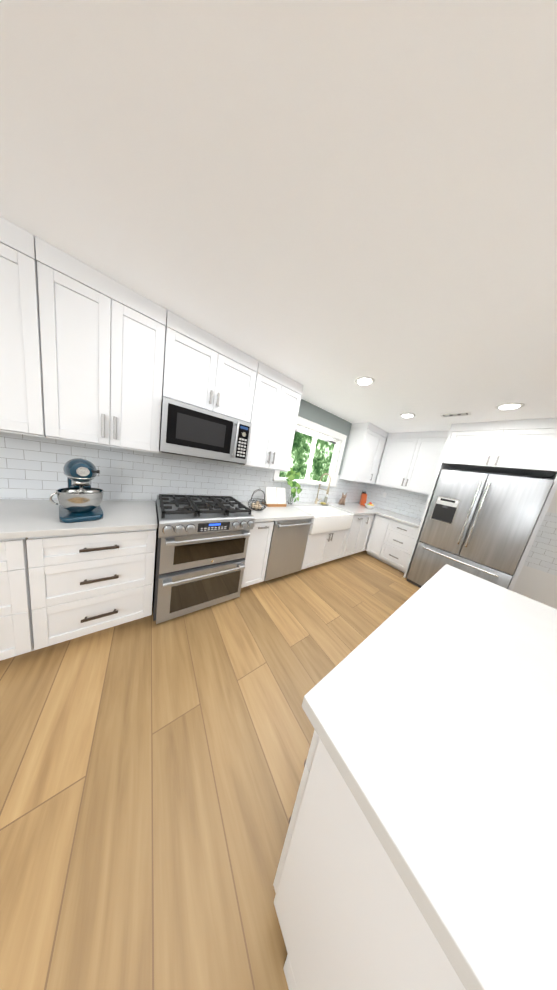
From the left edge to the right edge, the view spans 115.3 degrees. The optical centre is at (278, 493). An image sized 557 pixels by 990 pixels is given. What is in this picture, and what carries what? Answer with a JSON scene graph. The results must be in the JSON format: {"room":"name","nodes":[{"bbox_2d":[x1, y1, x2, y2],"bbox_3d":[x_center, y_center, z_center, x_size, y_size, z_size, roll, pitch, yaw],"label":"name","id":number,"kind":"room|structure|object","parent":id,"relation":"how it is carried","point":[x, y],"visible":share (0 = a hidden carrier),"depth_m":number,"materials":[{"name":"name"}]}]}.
{"room":"kitchen","nodes":[
{"label":"kitchen","id":0,"kind":"room"},
{"bbox_2d":[0,399,366,506],"bbox_3d":[-1.061,-0.249,1.950,7.668,2.440,0.140,3,12,-36],"label":"wall","id":1,"kind":"structure","parent":0,"point":[31,467],"depth_m":1.71,"materials":[{"name":"tile"}]},
{"bbox_2d":[0,217,45,437],"bbox_3d":[-1.732,-0.907,0.947,0.648,1.050,0.358,3,12,-36],"label":"upper cabinet","id":2,"kind":"object","parent":1,"relation":"attached to","point":[21,397],"visible":0.79,"depth_m":0.98,"materials":[{"name":"white paint"}]},
{"bbox_2d":[35,236,166,453],"bbox_3d":[-1.230,-0.884,1.318,0.595,1.050,0.358,3,12,-36],"label":"upper cabinet","id":3,"kind":"object","parent":1,"relation":"attached to","point":[102,343],"visible":1,"depth_m":1.16,"materials":[{"name":"white paint"}]},
{"bbox_2d":[162,310,258,422],"bbox_3d":[-0.641,-1.079,1.689,0.769,0.596,0.358,3,12,-36],"label":"upper cabinet","id":4,"kind":"object","parent":1,"relation":"attached to","point":[203,369],"visible":0.9,"depth_m":1.52,"materials":[{"name":"white paint"}]},
{"bbox_2d":[159,397,251,464],"bbox_3d":[-0.706,-0.556,1.735,0.756,0.424,0.454,3,12,-36],"label":"microwave","id":5,"kind":"object","parent":4,"relation":"attached to","point":[187,430],"visible":1,"depth_m":1.55,"materials":[{"name":"grey metal"}]},
{"bbox_2d":[239,361,302,471],"bbox_3d":[-0.119,-0.832,2.141,0.613,1.050,0.358,3,12,-36],"label":"upper cabinet","id":6,"kind":"object","parent":1,"relation":"attached to","point":[275,406],"visible":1,"depth_m":2.00,"materials":[{"name":"white paint"}]},
{"bbox_2d":[272,416,346,486],"bbox_3d":[0.564,-0.644,2.984,1.490,0.978,0.184,3,12,-36],"label":"window","id":7,"kind":"structure","parent":1,"relation":"in","point":[315,429],"depth_m":3.05,"materials":[{"name":"white wood"}]},
{"bbox_2d":[339,422,387,483],"bbox_3d":[1.834,-0.741,3.586,1.099,1.050,0.358,3,12,-36],"label":"upper cabinet","id":8,"kind":"object","parent":1,"relation":"attached to","point":[365,448],"visible":0.98,"depth_m":3.31,"materials":[{"name":"white paint"}]},
{"bbox_2d":[0,550,419,989],"bbox_3d":[0.256,1.585,0.054,7.948,0.060,5.480,3,12,-36],"label":"floor","id":9,"kind":"structure","parent":0,"point":[151,772],"depth_m":0.79,"materials":[{"name":"brown wood"}]},
{"bbox_2d":[0,538,33,660],"bbox_3d":[-1.900,0.570,1.076,0.644,0.856,0.648,3,12,-36],"label":"base cabinet","id":10,"kind":"object","parent":9,"relation":"on","point":[16,632],"visible":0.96,"depth_m":1.01,"materials":[{"name":"white paint"}]},
{"bbox_2d":[0,499,157,538],"bbox_3d":[-1.580,0.146,1.183,1.252,0.038,0.648,3,12,-36],"label":"countertop","id":11,"kind":"structure","parent":10,"relation":"on","point":[21,518],"depth_m":1.17,"materials":[{"name":"stone"}]},
{"bbox_2d":[49,458,103,522],"bbox_3d":[-1.363,-0.043,1.213,0.255,0.391,0.382,3,12,-36],"label":"stand mixer","id":12,"kind":"object","parent":11,"relation":"on","point":[79,499],"visible":1,"depth_m":1.15,"materials":[{"name":"blue metal"}]},
{"bbox_2d":[26,529,156,649],"bbox_3d":[-1.394,0.594,1.450,0.598,0.856,0.648,3,12,-36],"label":"base cabinet","id":13,"kind":"object","parent":9,"relation":"on","point":[83,584],"visible":0.94,"depth_m":1.18,"materials":[{"name":"white paint"}]},
{"bbox_2d":[153,494,254,623],"bbox_3d":[-0.789,0.571,1.803,0.772,0.985,0.722,3,12,-36],"label":"range","id":14,"kind":"object","parent":9,"relation":"on","point":[201,547],"visible":1,"depth_m":1.54,"materials":[{"name":"grey metal"}]},
{"bbox_2d":[241,521,273,587],"bbox_3d":[-0.401,0.640,2.185,0.296,0.856,0.648,3,12,-36],"label":"base cabinet","id":15,"kind":"object","parent":9,"relation":"on","point":[258,547],"visible":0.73,"depth_m":1.95,"materials":[{"name":"white paint"}]},
{"bbox_2d":[264,518,312,580],"bbox_3d":[-0.020,0.664,2.433,0.596,0.855,0.653,3,12,-36],"label":"dishwasher","id":16,"kind":"object","parent":9,"relation":"on","point":[288,542],"visible":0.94,"depth_m":2.19,"materials":[{"name":"grey metal"}]},
{"bbox_2d":[301,529,347,569],"bbox_3d":[0.569,0.798,2.936,0.946,0.625,0.648,3,12,-36],"label":"base cabinet","id":17,"kind":"object","parent":9,"relation":"on","point":[320,548],"visible":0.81,"depth_m":2.65,"materials":[{"name":"white paint"}]},
{"bbox_2d":[341,515,368,557],"bbox_3d":[1.166,0.710,3.364,0.507,0.856,0.616,3,12,-36],"label":"base cabinet","id":18,"kind":"object","parent":9,"relation":"on","point":[358,535],"depth_m":3.14,"materials":[{"name":"white paint"}]},
{"bbox_2d":[241,502,387,521],"bbox_3d":[0.870,0.260,2.995,3.276,0.038,0.651,3,12,-36],"label":"countertop","id":19,"kind":"structure","parent":18,"relation":"on","point":[289,512],"depth_m":2.34,"materials":[{"name":"stone"}]},
{"bbox_2d":[248,488,266,510],"bbox_3d":[-0.244,0.064,2.115,0.228,0.259,0.228,3,12,-36],"label":"wire basket","id":20,"kind":"object","parent":19,"relation":"on","point":[256,505],"visible":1,"depth_m":2.10,"materials":[{"name":"grey"}]},
{"bbox_2d":[262,487,286,506],"bbox_3d":[-0.043,0.042,2.470,0.334,0.254,0.170,3,12,-36],"label":"cookbook stand","id":21,"kind":"object","parent":19,"relation":"on","point":[275,496],"visible":0.96,"depth_m":2.42,"materials":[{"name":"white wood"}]},
{"bbox_2d":[286,467,301,503],"bbox_3d":[0.236,-0.096,2.649,0.307,0.555,0.180,3,12,-36],"label":"pothos plant","id":22,"kind":"object","parent":19,"relation":"on","point":[291,478],"visible":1,"depth_m":2.66,"materials":[{"name":"green plant"}]},
{"bbox_2d":[315,473,330,503],"bbox_3d":[0.799,-0.069,3.042,0.135,0.561,0.245,3,12,-36],"label":"faucet","id":23,"kind":"object","parent":19,"relation":"on","point":[317,500],"visible":1,"depth_m":3.01,"materials":[{"name":"gold metal"}]},
{"bbox_2d":[294,506,353,533],"bbox_3d":[0.683,0.388,2.808,0.934,0.242,0.518,3,12,-36],"label":"sink","id":24,"kind":"object","parent":19,"relation":"in","point":[327,519],"visible":0.77,"depth_m":2.71,"materials":[{"name":"white ceramic"}]},
{"bbox_2d":[338,493,346,504],"bbox_3d":[1.267,0.104,3.457,0.131,0.247,0.142,3,12,-36],"label":"rabbit figurine","id":25,"kind":"object","parent":19,"relation":"on","point":[341,501],"visible":0.98,"depth_m":3.42,"materials":[{"name":"brown ceramic"}]},
{"bbox_2d":[359,491,366,505],"bbox_3d":[1.891,0.102,3.930,0.100,0.301,0.243,12,10,13],"label":"bottle","id":26,"kind":"object","parent":19,"relation":"on","point":[363,498],"visible":1,"depth_m":3.85,"materials":[{"name":"orange"}]},
{"bbox_2d":[365,502,374,508],"bbox_3d":[1.859,0.242,3.593,0.204,0.130,0.204,3,12,-36],"label":"fruit bowl","id":27,"kind":"object","parent":19,"relation":"on","point":[369,505],"visible":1,"depth_m":3.55,"materials":[{"name":"white ceramic"}]},
{"bbox_2d":[273,736,456,989],"bbox_3d":[0.936,1.126,0.676,1.631,0.856,0.963,3,12,-36],"label":"kitchen island","id":28,"kind":"object","parent":9,"relation":"on","point":[346,922],"depth_m":0.40,"materials":[{"name":"white paint"}]},
{"bbox_2d":[302,564,556,989],"bbox_3d":[1.018,0.693,0.592,1.692,0.038,0.998,3,12,-36],"label":"island countertop","id":29,"kind":"structure","parent":28,"relation":"on","point":[439,728],"depth_m":0.39,"materials":[{"name":"white stone"}]},
{"bbox_2d":[357,514,375,552],"bbox_3d":[1.433,0.722,3.562,0.366,0.856,0.616,3,12,-36],"label":"base cabinet","id":30,"kind":"object","parent":9,"relation":"on","point":[368,525],"depth_m":3.38,"materials":[{"name":"white paint"}]},
{"bbox_2d":[366,514,417,572],"bbox_3d":[2.221,0.895,3.340,0.648,0.856,0.707,3,12,-36],"label":"base cabinet","id":31,"kind":"object","parent":9,"relation":"on","point":[390,542],"visible":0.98,"depth_m":3.14,"materials":[{"name":"white paint"}]},
{"bbox_2d":[376,511,420,527],"bbox_3d":[2.301,0.464,3.246,0.664,0.038,0.666,3,12,-36],"label":"countertop","id":32,"kind":"structure","parent":31,"relation":"on","point":[415,522],"depth_m":3.19,"materials":[{"name":"stone"}]},
{"bbox_2d":[403,432,556,590],"bbox_3d":[2.813,0.376,2.532,0.696,2.330,0.997,3,12,-36],"label":"panel","id":33,"kind":"object","parent":9,"relation":"on","point":[544,509],"visible":0.27,"depth_m":2.05,"materials":[{"name":"white paint"}]},
{"bbox_2d":[407,469,553,588],"bbox_3d":[2.699,0.635,2.507,0.828,1.797,0.890,3,12,-36],"label":"fridge","id":34,"kind":"object","parent":9,"relation":"on","point":[480,525],"visible":0.96,"depth_m":2.20,"materials":[{"name":"grey metal"}]},
{"bbox_2d":[0,0,556,432],"bbox_3d":[0.674,-0.845,-0.358,7.948,0.060,5.480,3,12,-36],"label":"ceiling","id":35,"kind":"structure","parent":0,"point":[325,203],"depth_m":0.61,"materials":[{"name":"white paint"}]},
{"bbox_2d":[355,376,374,385],"bbox_3d":[0.875,-1.138,1.797,0.190,0.012,0.190,3,12,-36],"label":"recessed light","id":36,"kind":"object","parent":35,"relation":"in","point":[364,381],"visible":1,"depth_m":1.77,"materials":[{"name":"white plastic"}]},
{"bbox_2d":[400,413,415,417],"bbox_3d":[1.817,-1.093,2.486,0.190,0.012,0.190,3,12,-36],"label":"recessed light","id":37,"kind":"object","parent":35,"relation":"in","point":[407,415],"visible":1,"depth_m":2.46,"materials":[{"name":"white plastic"}]},
{"bbox_2d":[440,412,470,417],"bbox_3d":[2.201,-0.980,2.198,0.120,0.008,0.270,3,12,-36],"label":"ceiling vent","id":38,"kind":"object","parent":35,"relation":"in","point":[456,414],"visible":0.98,"depth_m":2.19,"materials":[{"name":"white metal"}]},
{"bbox_2d":[495,403,524,409],"bbox_3d":[2.356,-0.883,1.800,0.190,0.012,0.190,3,12,-36],"label":"recessed light","id":39,"kind":"object","parent":35,"relation":"in","point":[508,406],"visible":0.98,"depth_m":1.78,"materials":[{"name":"white plastic"}]},
{"bbox_2d":[365,469,556,608],"bbox_3d":[3.601,0.517,2.169,0.140,2.440,5.480,3,12,-36],"label":"wall","id":40,"kind":"structure","parent":0,"point":[536,579],"depth_m":2.33,"materials":[{"name":"tile"}]},
{"bbox_2d":[375,431,448,494],"bbox_3d":[2.505,-0.575,3.293,0.358,1.050,0.991,3,12,-36],"label":"upper cabinet","id":41,"kind":"object","parent":40,"relation":"attached to","point":[410,461],"visible":0.75,"depth_m":3.18,"materials":[{"name":"white paint"}]},
{"bbox_2d":[443,418,556,476],"bbox_3d":[2.967,-0.593,2.358,0.728,0.553,0.997,3,12,-36],"label":"upper cabinet","id":42,"kind":"object","parent":40,"relation":"attached to","point":[524,447],"visible":1,"depth_m":2.14,"materials":[{"name":"white paint"}]},
{"label":"outside","id":43,"kind":"structure","parent":0,"visible":0},
{"bbox_2d":[279,431,334,481],"bbox_3d":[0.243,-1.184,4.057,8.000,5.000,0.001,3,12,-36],"label":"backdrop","id":44,"kind":"structure","parent":43,"point":[300,454],"depth_m":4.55,"materials":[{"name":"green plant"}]}
]}

